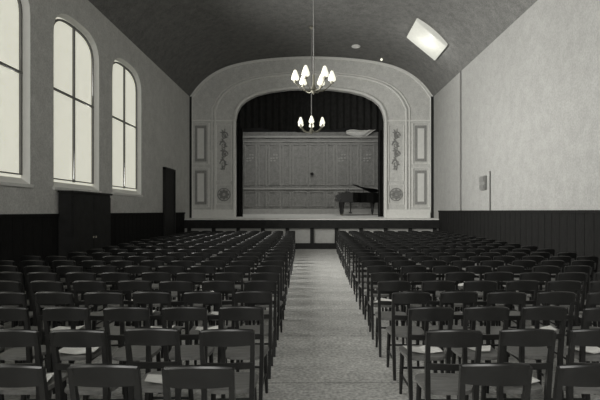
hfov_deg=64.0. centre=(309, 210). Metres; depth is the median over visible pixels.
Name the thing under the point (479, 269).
chair
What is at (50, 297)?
chair
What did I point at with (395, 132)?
scroll ornament
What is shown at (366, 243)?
chair
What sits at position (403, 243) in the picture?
chair
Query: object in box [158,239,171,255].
chair
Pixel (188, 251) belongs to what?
chair
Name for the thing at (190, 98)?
trim
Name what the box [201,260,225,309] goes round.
chair
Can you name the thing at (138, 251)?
chair
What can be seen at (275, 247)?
chair
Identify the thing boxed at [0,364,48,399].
chair
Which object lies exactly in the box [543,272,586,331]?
chair
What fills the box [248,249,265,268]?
chair
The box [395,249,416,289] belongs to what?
chair
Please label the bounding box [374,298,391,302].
leaflet
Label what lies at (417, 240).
chair
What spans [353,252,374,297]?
chair
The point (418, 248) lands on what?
chair
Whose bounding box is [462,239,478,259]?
chair
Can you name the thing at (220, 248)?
chair
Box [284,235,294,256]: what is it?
chair
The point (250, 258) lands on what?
chair
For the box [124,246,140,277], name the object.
chair
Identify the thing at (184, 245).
chair
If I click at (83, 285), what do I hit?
chair
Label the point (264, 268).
chair
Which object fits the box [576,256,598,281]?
chair
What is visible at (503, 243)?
chair
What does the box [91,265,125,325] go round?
chair
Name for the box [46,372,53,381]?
leaflet
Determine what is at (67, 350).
leaflet
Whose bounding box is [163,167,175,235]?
door
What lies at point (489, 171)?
conduit
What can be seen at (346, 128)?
wall
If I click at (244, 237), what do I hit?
chair
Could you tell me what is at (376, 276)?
chair
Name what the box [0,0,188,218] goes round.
wall
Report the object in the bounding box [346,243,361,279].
chair
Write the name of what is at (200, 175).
trim
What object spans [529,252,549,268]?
chair
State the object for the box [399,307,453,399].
chair
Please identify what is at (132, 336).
chair
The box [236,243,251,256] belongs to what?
chair
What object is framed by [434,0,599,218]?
wall
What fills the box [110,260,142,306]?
chair
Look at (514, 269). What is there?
chair
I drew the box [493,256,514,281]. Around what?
chair
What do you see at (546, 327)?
leaflet
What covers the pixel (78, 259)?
chair
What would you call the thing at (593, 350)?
leaflet
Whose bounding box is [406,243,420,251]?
chair
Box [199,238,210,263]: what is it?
chair
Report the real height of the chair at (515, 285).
0.929 m
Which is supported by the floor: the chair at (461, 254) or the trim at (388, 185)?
the chair at (461, 254)
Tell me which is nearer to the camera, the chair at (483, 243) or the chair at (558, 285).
the chair at (558, 285)
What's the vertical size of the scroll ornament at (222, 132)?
2.007 m
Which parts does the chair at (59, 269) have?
leg, rail, leg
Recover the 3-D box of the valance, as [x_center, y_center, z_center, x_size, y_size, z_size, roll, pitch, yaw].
[0.000,-5.729,24.010,8.800,3.632,0.134,0,0,0]
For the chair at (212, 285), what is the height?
0.929 m
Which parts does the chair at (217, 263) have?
rail, leg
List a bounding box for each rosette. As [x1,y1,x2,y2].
[217,188,230,200]
[389,188,402,200]
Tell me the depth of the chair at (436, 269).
7.26 m
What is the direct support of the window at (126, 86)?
in the wall at (164, 105)
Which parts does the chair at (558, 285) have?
leg, rail, leg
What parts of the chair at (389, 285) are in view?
leg, leg, seat, rail, leg, leg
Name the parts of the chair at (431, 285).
leg, rail, leg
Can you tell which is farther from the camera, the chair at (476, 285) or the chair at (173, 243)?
the chair at (173, 243)
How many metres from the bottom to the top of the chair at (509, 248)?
0.929 m
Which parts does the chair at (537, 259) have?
rail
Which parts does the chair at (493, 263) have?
leg, rail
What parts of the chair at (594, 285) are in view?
leg, rail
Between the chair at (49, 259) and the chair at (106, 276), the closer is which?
the chair at (106, 276)
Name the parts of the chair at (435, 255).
rail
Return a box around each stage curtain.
[236,129,242,216]
[378,130,383,216]
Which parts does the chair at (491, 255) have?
rail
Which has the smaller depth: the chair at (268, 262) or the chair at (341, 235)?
the chair at (268, 262)
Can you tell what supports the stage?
on the floor
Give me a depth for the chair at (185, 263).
8.04 m
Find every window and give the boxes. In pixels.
[0,0,33,187]
[52,14,101,192]
[112,58,142,196]
[407,18,447,59]
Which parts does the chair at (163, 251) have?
rail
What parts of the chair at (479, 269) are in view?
rail, seat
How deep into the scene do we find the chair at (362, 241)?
13.94 m
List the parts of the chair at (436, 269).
seat, rail, leg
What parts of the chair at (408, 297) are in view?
leg, leg, seat, rail, leg, leg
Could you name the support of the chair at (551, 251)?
on the floor
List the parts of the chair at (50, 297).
leg, rail, leg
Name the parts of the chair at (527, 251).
rail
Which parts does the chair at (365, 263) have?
leg, leg, seat, rail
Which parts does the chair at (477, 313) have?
leg, leg, seat, rail, leg, leg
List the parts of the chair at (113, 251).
rail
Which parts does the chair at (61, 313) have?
leg, rail, seat, leg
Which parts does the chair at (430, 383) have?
leg, leg, seat, rail, leg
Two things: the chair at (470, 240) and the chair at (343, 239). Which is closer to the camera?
the chair at (470, 240)
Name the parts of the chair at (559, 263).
rail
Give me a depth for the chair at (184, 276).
6.47 m
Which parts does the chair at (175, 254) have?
rail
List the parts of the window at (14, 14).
pane, frame, sill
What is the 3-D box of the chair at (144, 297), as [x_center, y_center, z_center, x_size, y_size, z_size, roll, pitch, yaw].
[-1.626,1.288,5.168,0.398,0.929,0.519,0,0,2]
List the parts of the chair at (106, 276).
rail, seat, leg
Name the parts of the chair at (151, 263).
rail, seat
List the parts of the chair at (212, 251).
rail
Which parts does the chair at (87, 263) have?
rail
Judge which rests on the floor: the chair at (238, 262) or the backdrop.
the chair at (238, 262)
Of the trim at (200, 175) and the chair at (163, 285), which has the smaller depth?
the chair at (163, 285)
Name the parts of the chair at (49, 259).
rail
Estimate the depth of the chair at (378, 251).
10.48 m
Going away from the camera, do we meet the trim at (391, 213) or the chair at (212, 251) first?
the chair at (212, 251)
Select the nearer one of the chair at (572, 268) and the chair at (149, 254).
the chair at (572, 268)
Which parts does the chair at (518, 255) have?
rail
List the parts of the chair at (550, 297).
leg, seat, rail, leg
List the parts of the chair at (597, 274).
leg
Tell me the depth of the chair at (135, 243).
13.10 m
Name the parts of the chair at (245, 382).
leg, rail, seat, leg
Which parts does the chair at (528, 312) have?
leg, seat, leg, rail, leg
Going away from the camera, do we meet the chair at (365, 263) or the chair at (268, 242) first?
the chair at (365, 263)
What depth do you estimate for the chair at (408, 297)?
4.97 m
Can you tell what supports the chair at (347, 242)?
on the floor
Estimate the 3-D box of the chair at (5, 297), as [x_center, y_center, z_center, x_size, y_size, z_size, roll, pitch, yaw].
[-3.114,1.288,5.145,0.398,0.929,0.519,0,0,0]
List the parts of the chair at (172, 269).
rail, seat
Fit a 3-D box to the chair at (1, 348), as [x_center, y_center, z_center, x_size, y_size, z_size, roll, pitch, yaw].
[-3.120,1.288,4.406,0.398,0.929,0.519,0,0,0]
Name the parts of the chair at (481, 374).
leg, rail, leg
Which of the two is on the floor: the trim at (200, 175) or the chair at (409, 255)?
the chair at (409, 255)
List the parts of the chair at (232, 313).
leg, rail, seat, leg, leg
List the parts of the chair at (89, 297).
leg, rail, seat, leg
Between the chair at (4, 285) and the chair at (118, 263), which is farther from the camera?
the chair at (118, 263)
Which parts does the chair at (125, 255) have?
rail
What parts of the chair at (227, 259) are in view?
rail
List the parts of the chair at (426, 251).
rail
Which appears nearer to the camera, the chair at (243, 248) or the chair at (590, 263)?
the chair at (590, 263)
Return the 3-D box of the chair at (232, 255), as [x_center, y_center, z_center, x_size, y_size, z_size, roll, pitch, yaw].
[-1.656,1.288,9.831,0.398,0.929,0.519,0,0,1]
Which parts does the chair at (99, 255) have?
rail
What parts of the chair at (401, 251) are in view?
rail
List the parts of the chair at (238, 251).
rail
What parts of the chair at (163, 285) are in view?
leg, rail, leg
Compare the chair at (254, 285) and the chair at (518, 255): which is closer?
the chair at (254, 285)
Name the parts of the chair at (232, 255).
rail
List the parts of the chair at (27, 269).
leg, rail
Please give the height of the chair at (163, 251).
0.929 m
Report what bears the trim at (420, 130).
attached to the arch
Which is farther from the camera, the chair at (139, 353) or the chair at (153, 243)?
the chair at (153, 243)
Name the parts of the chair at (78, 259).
rail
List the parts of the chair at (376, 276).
leg, leg, seat, rail, leg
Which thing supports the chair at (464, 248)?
on the floor
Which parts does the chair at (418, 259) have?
rail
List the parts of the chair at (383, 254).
rail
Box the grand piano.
[335,184,377,214]
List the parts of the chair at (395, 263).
rail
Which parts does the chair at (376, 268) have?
leg, leg, seat, rail, leg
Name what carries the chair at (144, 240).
on the floor
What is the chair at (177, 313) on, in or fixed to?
on the floor
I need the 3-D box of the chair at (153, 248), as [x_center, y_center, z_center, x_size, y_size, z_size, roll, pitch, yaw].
[-3.699,1.288,11.598,0.398,0.929,0.519,0,0,-2]
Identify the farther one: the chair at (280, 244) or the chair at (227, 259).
the chair at (280, 244)
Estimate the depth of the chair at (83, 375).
2.59 m
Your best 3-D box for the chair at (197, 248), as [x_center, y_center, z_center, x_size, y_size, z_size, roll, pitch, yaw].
[-2.682,1.288,11.569,0.398,0.929,0.519,0,0,-1]
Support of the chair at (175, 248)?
on the floor
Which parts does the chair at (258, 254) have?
rail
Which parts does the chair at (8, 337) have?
rail, seat, leg, leg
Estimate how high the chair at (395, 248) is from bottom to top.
0.929 m
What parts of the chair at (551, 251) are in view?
rail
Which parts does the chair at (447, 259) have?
rail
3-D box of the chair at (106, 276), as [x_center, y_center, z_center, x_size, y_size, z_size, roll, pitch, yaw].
[-2.629,1.288,6.723,0.398,0.929,0.519,0,0,2]
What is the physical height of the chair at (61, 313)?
0.929 m
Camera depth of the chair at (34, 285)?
5.69 m
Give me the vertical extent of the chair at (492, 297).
0.929 m
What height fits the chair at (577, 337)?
0.929 m
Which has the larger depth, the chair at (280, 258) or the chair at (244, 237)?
the chair at (244, 237)
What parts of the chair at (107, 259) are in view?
rail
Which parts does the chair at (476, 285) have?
leg, rail, leg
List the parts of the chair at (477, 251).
rail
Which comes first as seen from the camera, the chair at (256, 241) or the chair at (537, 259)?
the chair at (537, 259)
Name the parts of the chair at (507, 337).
leg, leg, seat, rail, leg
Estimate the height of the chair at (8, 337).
0.929 m
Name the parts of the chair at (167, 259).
rail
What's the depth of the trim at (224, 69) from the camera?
23.14 m
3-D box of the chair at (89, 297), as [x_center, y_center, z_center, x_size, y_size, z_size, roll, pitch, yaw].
[-2.125,1.288,5.144,0.398,0.929,0.519,0,0,-2]
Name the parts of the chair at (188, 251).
rail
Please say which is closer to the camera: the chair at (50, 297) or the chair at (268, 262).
the chair at (50, 297)
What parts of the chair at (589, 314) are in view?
seat, leg, rail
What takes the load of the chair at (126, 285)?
on the floor
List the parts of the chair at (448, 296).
leg, seat, rail, leg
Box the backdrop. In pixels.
[243,129,377,213]
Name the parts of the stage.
post, post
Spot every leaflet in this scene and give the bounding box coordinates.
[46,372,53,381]
[50,325,84,330]
[59,347,98,354]
[145,374,161,383]
[195,325,217,330]
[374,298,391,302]
[404,345,442,353]
[468,345,490,350]
[530,325,556,330]
[532,377,539,382]
[575,346,599,353]
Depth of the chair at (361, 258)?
8.85 m
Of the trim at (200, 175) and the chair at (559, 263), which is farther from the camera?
the trim at (200, 175)
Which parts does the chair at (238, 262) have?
rail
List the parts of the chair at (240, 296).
leg, rail, seat, leg, leg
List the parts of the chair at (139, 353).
leg, rail, seat, leg, leg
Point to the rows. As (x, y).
(192, 233)
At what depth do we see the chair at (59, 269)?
7.25 m
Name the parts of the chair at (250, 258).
rail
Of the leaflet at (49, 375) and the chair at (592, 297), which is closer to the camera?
the leaflet at (49, 375)
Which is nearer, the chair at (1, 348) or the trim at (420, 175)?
the chair at (1, 348)
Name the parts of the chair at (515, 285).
leg, seat, rail, leg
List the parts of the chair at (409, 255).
rail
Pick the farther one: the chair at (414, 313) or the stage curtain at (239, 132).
the stage curtain at (239, 132)
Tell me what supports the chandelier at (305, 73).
hanging from the ceiling
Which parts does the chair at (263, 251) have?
rail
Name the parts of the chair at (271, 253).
rail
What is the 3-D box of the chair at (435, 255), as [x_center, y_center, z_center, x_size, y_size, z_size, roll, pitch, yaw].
[2.601,1.288,9.830,0.398,0.929,0.519,0,0,2]
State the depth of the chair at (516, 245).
12.22 m
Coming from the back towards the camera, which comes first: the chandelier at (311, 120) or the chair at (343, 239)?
the chandelier at (311, 120)
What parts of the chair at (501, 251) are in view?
rail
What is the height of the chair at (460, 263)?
0.929 m
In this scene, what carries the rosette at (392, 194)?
attached to the arch
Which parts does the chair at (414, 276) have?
seat, rail, leg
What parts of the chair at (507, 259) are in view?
rail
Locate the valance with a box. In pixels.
[236,91,383,132]
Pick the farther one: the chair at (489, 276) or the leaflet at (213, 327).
the chair at (489, 276)
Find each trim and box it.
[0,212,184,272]
[189,97,191,217]
[192,57,430,212]
[192,123,209,163]
[192,168,209,206]
[192,209,232,217]
[193,120,232,120]
[214,73,406,208]
[216,125,231,180]
[216,185,231,203]
[233,86,386,217]
[387,120,429,120]
[387,209,429,217]
[388,125,403,180]
[388,185,403,203]
[412,123,429,163]
[412,168,429,206]
[431,96,433,217]
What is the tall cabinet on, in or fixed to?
on the floor
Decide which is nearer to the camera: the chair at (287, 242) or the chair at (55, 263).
the chair at (55, 263)
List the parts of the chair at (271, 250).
rail, leg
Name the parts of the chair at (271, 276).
rail, seat, leg, leg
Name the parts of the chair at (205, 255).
rail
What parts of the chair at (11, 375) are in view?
rail, leg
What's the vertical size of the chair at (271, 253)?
0.929 m
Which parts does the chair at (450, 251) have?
rail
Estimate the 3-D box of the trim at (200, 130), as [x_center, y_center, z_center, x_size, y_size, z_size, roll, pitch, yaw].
[-5.280,-3.263,23.180,0.856,2.005,0.064,0,0,0]
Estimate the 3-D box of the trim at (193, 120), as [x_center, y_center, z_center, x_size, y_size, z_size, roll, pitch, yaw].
[-4.688,-4.362,23.174,2.030,0.072,0.049,0,0,0]
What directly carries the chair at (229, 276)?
on the floor
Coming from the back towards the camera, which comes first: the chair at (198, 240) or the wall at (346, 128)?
the wall at (346, 128)
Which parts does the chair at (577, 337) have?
leg, seat, rail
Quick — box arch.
[191,59,430,217]
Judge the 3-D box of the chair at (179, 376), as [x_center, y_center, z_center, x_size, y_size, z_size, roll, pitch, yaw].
[-0.605,1.288,2.810,0.398,0.929,0.519,0,0,-1]
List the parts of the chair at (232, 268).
leg, rail, leg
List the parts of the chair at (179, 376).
leg, rail, leg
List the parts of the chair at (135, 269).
rail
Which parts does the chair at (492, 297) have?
leg, seat, rail, leg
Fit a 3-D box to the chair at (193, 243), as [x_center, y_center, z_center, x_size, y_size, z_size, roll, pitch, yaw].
[-3.226,1.288,13.326,0.398,0.929,0.519,0,0,1]
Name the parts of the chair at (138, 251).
rail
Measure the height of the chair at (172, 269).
0.929 m
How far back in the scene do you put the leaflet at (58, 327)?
5.24 m
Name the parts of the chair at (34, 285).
leg, rail, leg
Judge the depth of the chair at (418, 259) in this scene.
8.84 m
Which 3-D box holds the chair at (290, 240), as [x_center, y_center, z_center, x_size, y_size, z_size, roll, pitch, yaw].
[-0.691,1.288,14.211,0.398,0.929,0.519,0,0,-2]
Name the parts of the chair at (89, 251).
rail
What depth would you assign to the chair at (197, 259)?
8.80 m
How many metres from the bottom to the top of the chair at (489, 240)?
0.929 m
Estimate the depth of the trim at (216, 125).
23.16 m
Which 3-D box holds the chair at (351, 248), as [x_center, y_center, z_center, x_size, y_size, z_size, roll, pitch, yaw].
[1.123,1.288,11.591,0.398,0.929,0.519,0,0,3]
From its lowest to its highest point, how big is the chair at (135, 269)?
0.929 m
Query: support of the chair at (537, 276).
on the floor
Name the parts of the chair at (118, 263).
rail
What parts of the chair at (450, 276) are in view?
leg, seat, rail, leg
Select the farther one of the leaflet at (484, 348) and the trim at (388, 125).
the trim at (388, 125)
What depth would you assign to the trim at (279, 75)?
23.13 m
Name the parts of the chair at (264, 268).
rail, leg, leg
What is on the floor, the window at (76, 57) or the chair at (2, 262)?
the chair at (2, 262)
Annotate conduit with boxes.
[489,171,489,209]
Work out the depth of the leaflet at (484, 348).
4.46 m
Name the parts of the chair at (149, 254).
rail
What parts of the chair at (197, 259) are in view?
rail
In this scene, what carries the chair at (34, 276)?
on the floor
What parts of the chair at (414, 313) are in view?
leg, leg, seat, rail, leg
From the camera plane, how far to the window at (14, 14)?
9.66 m
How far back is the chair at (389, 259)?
8.84 m
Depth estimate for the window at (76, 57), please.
12.02 m
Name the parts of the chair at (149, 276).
leg, rail, seat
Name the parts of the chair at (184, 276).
leg, rail, seat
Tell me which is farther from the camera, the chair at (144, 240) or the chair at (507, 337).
the chair at (144, 240)
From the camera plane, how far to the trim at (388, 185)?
23.16 m
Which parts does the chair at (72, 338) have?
leg, rail, seat, leg, leg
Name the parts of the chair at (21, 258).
rail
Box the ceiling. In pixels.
[88,0,536,96]
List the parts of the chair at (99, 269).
rail, leg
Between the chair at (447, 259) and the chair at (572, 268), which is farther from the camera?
the chair at (447, 259)
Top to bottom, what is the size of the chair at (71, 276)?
0.929 m
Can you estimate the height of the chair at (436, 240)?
0.929 m
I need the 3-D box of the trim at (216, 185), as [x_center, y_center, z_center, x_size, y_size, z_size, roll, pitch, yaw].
[-4.157,-0.797,23.180,0.758,0.945,0.042,0,0,0]
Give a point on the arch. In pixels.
(418, 100)
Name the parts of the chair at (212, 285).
rail, leg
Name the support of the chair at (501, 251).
on the floor
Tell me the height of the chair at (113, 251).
0.929 m
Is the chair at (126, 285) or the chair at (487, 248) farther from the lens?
the chair at (487, 248)
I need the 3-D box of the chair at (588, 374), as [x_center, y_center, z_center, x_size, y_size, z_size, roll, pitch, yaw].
[1.529,1.288,2.838,0.398,0.929,0.519,0,0,-3]
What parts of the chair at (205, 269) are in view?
rail, leg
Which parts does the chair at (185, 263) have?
leg, rail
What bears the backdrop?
on the stage
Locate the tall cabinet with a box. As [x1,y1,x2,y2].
[57,190,112,281]
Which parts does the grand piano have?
leg, lid, leg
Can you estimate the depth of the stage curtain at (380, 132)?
24.29 m
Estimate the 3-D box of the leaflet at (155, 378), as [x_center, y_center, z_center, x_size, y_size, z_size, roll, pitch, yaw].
[-1.119,1.276,3.682,0.264,0.031,0.192,0,0,-11]
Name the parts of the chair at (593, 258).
rail, leg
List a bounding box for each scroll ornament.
[219,129,228,169]
[391,129,400,169]
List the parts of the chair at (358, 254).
leg, rail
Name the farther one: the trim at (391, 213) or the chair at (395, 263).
the trim at (391, 213)
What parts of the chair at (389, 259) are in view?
rail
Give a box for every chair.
[0,260,14,265]
[0,265,25,325]
[0,272,28,325]
[0,280,32,347]
[0,292,46,365]
[0,306,54,398]
[0,329,67,399]
[0,347,4,362]
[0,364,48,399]
[19,256,41,281]
[21,260,44,314]
[24,266,50,325]
[27,272,67,326]
[30,281,65,347]
[34,291,84,363]
[42,306,101,398]
[45,256,70,305]
[50,329,127,399]
[52,260,80,305]
[56,266,92,325]
[66,272,102,329]
[67,252,87,281]
[67,364,142,399]
[71,256,101,291]
[73,280,119,347]
[81,260,111,289]
[84,292,134,363]
[86,249,106,281]
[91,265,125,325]
[92,252,111,289]
[101,272,140,326]
[102,246,118,264]
[102,256,124,281]
[103,307,161,399]
[109,249,127,268]
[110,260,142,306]
[117,252,140,291]
[118,243,133,251]
[118,280,160,327]
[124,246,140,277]
[124,265,158,325]
[124,328,193,399]
[128,256,155,298]
[130,241,144,251]
[132,291,181,364]
[133,249,154,278]
[137,243,152,277]
[140,239,153,259]
[141,260,171,298]
[141,272,177,326]
[142,252,161,283]
[146,246,166,271]
[148,241,161,259]
[154,256,181,300]
[155,249,172,276]
[156,243,171,263]
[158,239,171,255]
[158,265,183,325]
[159,281,198,357]
[161,306,213,362]
[162,365,235,399]
[165,241,182,265]
[167,246,183,250]
[167,252,187,275]
[171,260,199,306]
[175,239,188,259]
[176,243,190,259]
[176,272,210,325]
[177,249,195,268]
[183,256,208,288]
[183,291,227,364]
[185,241,198,263]
[188,246,204,264]
[190,265,215,325]
[191,239,207,259]
[191,252,213,287]
[196,243,210,263]
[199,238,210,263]
[199,329,258,399]
[201,249,221,268]
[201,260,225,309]
[202,280,235,328]
[204,241,217,259]
[209,246,227,272]
[209,256,230,305]
[210,239,223,255]
[214,272,244,325]
[216,243,230,248]
[217,252,236,281]
[219,306,268,399]
[222,241,235,264]
[224,249,241,289]
[225,265,251,325]
[227,239,239,263]
[231,238,244,259]
[231,246,247,281]
[231,260,253,289]
[234,291,273,378]
[236,236,247,239]
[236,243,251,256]
[237,256,257,289]
[241,241,255,263]
[242,252,261,274]
[244,280,277,356]
[245,239,258,259]
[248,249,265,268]
[251,272,282,339]
[252,246,268,267]
[255,243,270,263]
[257,265,284,325]
[259,241,272,259]
[261,239,274,259]
[261,260,285,309]
[264,238,276,252]
[266,236,277,244]
[266,256,286,304]
[267,252,287,291]
[270,249,289,287]
[274,246,290,284]
[276,243,290,268]
[278,241,292,274]
[280,239,292,270]
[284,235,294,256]
[339,235,350,261]
[340,236,352,262]
[341,238,354,265]
[343,239,357,268]
[344,241,358,274]
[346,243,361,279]
[348,246,364,284]
[351,249,370,290]
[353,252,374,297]
[355,256,379,301]
[359,260,384,314]
[361,239,374,252]
[364,241,377,255]
[364,265,392,325]
[366,243,382,267]
[368,272,399,339]
[370,246,386,262]
[375,280,410,356]
[376,249,393,263]
[378,239,391,263]
[379,252,398,272]
[383,241,396,272]
[385,256,405,280]
[386,243,401,274]
[386,291,429,380]
[390,246,408,264]
[391,260,414,289]
[394,239,408,268]
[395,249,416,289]
[395,265,426,311]
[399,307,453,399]
[401,241,415,259]
[403,272,436,325]
[405,252,424,280]
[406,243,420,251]
[411,256,432,300]
[413,239,426,255]
[413,246,429,267]
[415,329,482,399]
[416,260,444,306]
[416,280,454,356]
[421,249,438,272]
[429,252,448,276]
[429,291,477,372]
[430,266,458,324]
[431,239,444,248]
[433,246,449,264]
[435,241,452,265]
[436,256,459,299]
[438,272,474,329]
[445,249,462,289]
[448,239,460,255]
[451,260,474,288]
[451,306,509,399]
[454,280,496,348]
[455,246,472,271]
[456,241,470,259]
[456,252,475,282]
[458,265,491,325]
[458,363,532,399]
[461,256,489,299]
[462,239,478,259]
[462,249,484,278]
[464,243,481,270]
[475,241,489,255]
[475,246,493,277]
[475,252,499,277]
[475,292,526,362]
[477,272,512,325]
[479,239,495,255]
[479,260,503,299]
[481,329,555,399]
[486,243,501,255]
[490,249,507,289]
[493,241,507,245]
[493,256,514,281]
[495,280,538,356]
[497,265,523,325]
[498,246,514,265]
[503,260,535,310]
[504,243,520,263]
[505,252,525,291]
[506,306,567,397]
[511,272,549,325]
[512,249,530,268]
[514,256,543,298]
[520,246,537,263]
[525,291,575,378]
[527,265,559,325]
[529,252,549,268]
[529,260,564,303]
[536,249,554,289]
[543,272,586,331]
[543,328,599,399]
[545,280,581,347]
[549,256,571,280]
[551,252,576,297]
[552,363,599,399]
[564,265,590,308]
[564,307,599,397]
[566,292,599,363]
[571,260,593,299]
[573,281,599,326]
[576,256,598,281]
[579,272,599,326]
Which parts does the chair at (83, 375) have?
leg, rail, leg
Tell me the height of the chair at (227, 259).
0.929 m
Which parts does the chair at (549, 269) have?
rail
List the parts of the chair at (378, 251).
rail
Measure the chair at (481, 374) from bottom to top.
0.929 m
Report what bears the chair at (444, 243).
on the floor
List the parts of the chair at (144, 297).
leg, rail, seat, leg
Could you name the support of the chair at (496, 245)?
on the floor
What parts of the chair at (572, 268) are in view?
rail, leg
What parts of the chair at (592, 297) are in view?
seat, leg, rail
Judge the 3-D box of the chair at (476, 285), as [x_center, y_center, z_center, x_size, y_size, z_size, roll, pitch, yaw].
[2.032,1.288,5.941,0.398,0.929,0.519,0,0,1]
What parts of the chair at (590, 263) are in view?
rail, leg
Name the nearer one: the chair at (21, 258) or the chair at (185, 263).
the chair at (185, 263)
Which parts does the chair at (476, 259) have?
rail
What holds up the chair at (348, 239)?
on the floor
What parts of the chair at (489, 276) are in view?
leg, seat, rail, leg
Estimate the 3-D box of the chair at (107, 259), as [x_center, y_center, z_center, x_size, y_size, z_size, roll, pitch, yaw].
[-3.647,1.288,9.088,0.398,0.929,0.519,0,0,-3]
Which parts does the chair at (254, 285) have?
leg, rail, seat, leg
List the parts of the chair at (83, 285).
leg, rail, leg, seat, leg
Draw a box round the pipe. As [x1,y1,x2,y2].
[460,71,460,209]
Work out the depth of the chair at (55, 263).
8.08 m
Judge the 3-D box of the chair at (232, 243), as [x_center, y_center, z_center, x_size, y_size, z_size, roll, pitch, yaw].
[-2.213,1.288,13.310,0.398,0.929,0.519,0,0,-1]
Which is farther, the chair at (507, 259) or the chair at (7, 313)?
the chair at (507, 259)
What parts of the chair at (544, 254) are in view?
rail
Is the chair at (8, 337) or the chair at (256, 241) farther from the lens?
the chair at (256, 241)
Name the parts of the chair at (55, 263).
rail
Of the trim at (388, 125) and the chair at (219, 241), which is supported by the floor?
the chair at (219, 241)
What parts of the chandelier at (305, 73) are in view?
lamp shade, lamp shade, lamp shade, rod, lamp shade, lamp shade, lamp shade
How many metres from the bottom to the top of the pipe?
5.510 m
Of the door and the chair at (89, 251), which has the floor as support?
the chair at (89, 251)
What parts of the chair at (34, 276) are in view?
leg, rail, seat, leg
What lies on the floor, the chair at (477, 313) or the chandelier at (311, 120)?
the chair at (477, 313)
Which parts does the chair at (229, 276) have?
leg, rail, seat, leg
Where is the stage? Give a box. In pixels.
[184,214,438,248]
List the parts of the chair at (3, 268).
rail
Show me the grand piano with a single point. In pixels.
(342, 197)
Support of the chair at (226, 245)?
on the floor
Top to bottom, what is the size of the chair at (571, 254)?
0.929 m
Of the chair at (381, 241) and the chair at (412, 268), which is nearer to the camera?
the chair at (412, 268)
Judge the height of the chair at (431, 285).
0.929 m
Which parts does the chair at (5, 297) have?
rail, leg, seat, leg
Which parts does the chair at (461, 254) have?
rail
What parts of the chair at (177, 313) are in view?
leg, rail, seat, leg, leg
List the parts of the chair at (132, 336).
leg, leg, rail, seat, leg, leg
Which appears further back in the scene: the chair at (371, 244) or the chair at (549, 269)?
the chair at (371, 244)
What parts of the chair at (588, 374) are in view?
leg, rail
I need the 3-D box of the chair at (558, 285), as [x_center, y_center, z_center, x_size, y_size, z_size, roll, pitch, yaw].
[3.047,1.288,5.950,0.398,0.929,0.519,0,0,2]
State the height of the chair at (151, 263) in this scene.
0.929 m
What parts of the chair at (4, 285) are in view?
rail, leg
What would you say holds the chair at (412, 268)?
on the floor
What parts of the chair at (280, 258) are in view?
rail, leg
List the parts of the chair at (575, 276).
leg, rail, leg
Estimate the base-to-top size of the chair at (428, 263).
0.929 m
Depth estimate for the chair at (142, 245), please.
12.23 m
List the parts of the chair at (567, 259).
rail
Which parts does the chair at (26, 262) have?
leg, rail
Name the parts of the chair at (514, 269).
leg, rail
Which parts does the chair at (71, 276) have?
leg, rail, seat, leg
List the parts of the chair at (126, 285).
rail, leg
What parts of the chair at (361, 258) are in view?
leg, leg, seat, rail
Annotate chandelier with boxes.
[291,0,335,94]
[298,26,324,134]
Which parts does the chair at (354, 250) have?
leg, rail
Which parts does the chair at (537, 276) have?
leg, rail, leg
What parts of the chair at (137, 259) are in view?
rail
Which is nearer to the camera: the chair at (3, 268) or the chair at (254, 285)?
the chair at (254, 285)
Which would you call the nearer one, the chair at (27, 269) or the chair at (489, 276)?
the chair at (489, 276)
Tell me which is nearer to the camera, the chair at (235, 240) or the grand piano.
the chair at (235, 240)
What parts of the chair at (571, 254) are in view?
rail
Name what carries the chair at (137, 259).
on the floor
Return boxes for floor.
[0,249,599,399]
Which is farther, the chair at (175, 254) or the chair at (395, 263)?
the chair at (175, 254)
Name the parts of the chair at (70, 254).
rail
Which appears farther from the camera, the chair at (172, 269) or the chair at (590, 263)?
the chair at (590, 263)
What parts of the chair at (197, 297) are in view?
leg, leg, rail, seat, leg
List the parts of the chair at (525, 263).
rail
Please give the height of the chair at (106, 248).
0.929 m
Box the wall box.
[479,176,486,189]
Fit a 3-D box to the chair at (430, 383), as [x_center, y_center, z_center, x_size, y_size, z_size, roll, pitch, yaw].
[1.015,1.288,3.584,0.398,0.929,0.519,0,0,2]
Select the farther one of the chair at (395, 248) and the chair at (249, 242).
the chair at (249, 242)
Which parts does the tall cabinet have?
door, door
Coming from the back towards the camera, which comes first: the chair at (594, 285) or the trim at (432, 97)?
the trim at (432, 97)
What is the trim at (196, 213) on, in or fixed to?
attached to the arch
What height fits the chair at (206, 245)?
0.929 m
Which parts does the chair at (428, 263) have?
rail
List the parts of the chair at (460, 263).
rail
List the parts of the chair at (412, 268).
leg, rail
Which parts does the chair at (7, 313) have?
rail, seat, leg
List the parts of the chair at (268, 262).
rail, leg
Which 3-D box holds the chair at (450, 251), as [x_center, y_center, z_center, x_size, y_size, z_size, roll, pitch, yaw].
[3.145,1.288,10.724,0.398,0.929,0.519,0,0,-2]
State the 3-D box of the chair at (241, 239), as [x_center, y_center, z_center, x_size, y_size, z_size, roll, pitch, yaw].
[-2.249,1.288,15.049,0.398,0.929,0.519,0,0,0]
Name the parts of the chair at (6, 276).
rail, seat, leg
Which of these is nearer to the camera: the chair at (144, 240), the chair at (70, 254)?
the chair at (70, 254)
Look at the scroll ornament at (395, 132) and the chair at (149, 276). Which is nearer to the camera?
the chair at (149, 276)
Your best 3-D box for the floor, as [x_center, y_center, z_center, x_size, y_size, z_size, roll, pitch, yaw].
[0.075,1.800,11.250,12.350,0.100,37.100,0,0,0]
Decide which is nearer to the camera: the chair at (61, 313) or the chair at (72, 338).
the chair at (72, 338)
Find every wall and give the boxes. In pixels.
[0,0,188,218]
[243,127,377,131]
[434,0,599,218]
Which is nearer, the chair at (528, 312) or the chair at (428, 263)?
the chair at (528, 312)
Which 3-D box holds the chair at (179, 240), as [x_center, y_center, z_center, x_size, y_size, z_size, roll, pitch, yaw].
[-3.734,1.288,14.201,0.398,0.929,0.519,0,0,-3]

